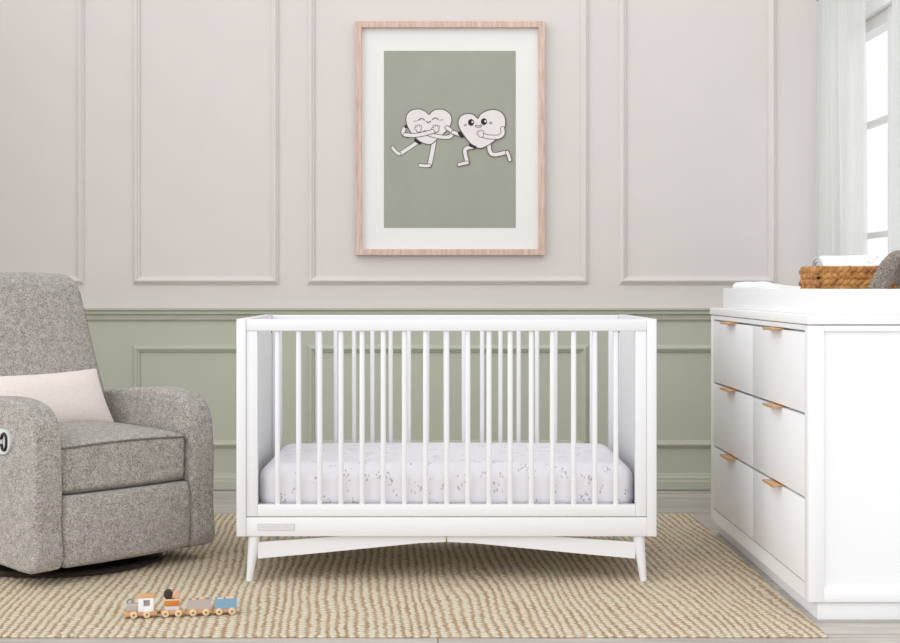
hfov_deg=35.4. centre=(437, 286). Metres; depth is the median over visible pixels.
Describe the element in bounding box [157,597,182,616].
wagon
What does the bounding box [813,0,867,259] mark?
curtain
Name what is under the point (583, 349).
trim
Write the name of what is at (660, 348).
trim
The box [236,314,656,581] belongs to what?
crib
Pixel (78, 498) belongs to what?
recliner armchair
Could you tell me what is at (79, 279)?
trim
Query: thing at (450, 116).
art print
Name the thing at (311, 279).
trim
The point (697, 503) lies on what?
floor
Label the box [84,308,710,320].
trim
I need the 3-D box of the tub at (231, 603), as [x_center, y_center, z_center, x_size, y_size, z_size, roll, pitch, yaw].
[-0.623,0.928,4.135,0.063,0.028,0.032,0,0,-10]
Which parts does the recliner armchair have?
release handle, armrest, backrest, footrest panel, armrest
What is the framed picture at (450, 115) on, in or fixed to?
attached to the wall at (697, 70)
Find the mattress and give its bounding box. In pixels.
[259,443,632,502]
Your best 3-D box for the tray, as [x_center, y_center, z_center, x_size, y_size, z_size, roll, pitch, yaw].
[1.367,0.045,4.840,0.497,0.077,1.360,0,0,0]
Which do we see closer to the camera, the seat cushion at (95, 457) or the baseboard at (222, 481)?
the seat cushion at (95, 457)
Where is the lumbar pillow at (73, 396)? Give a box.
[0,369,113,422]
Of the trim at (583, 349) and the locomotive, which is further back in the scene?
the trim at (583, 349)
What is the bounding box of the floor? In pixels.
[0,490,899,642]
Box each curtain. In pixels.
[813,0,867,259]
[888,0,899,253]
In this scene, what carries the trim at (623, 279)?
attached to the wall at (697, 70)
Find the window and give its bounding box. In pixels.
[865,0,891,238]
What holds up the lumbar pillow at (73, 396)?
on the recliner armchair
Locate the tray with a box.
[723,288,899,314]
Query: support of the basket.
in the tray
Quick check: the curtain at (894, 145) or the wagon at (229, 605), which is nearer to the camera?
the wagon at (229, 605)
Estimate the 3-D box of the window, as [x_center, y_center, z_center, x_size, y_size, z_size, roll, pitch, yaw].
[1.865,-0.509,5.775,0.140,1.455,1.810,0,0,0]
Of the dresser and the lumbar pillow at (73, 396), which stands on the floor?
the dresser
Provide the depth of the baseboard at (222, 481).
6.68 m
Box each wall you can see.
[0,0,817,472]
[866,3,891,21]
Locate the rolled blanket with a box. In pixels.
[812,255,886,265]
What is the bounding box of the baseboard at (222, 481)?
[213,473,710,489]
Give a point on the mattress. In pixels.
(308, 450)
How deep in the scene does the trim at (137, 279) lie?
6.69 m
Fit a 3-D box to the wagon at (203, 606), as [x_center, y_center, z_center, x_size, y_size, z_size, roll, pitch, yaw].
[-0.704,0.938,4.121,0.081,0.047,0.045,0,0,-10]
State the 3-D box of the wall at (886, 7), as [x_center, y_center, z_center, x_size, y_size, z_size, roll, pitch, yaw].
[1.920,-0.407,5.400,0.150,2.750,2.600,0,0,0]
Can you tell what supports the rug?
on the floor
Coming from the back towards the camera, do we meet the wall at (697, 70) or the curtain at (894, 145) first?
the wall at (697, 70)
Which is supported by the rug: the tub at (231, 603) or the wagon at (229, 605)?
the wagon at (229, 605)
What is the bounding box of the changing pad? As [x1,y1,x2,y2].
[733,281,799,288]
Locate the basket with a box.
[798,266,897,288]
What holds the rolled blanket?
in the basket
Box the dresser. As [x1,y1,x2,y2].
[710,308,899,619]
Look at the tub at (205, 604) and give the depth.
4.11 m
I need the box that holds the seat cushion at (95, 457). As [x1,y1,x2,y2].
[58,421,183,494]
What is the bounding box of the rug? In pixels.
[0,514,827,637]
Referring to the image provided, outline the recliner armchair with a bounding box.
[0,272,214,577]
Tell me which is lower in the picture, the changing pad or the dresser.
the dresser
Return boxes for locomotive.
[123,593,157,618]
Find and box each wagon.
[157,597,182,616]
[184,597,211,615]
[212,596,236,614]
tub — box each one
[188,597,210,609]
[215,596,236,608]
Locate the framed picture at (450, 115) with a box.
[355,21,544,254]
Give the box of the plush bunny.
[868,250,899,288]
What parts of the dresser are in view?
drawer, drawer, drawer, drawer, drawer, drawer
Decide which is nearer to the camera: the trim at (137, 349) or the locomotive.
the locomotive
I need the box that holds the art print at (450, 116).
[384,51,515,227]
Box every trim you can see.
[70,0,83,283]
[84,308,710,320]
[133,0,277,283]
[133,345,235,447]
[307,0,587,283]
[307,345,587,442]
[619,0,775,283]
[657,345,710,447]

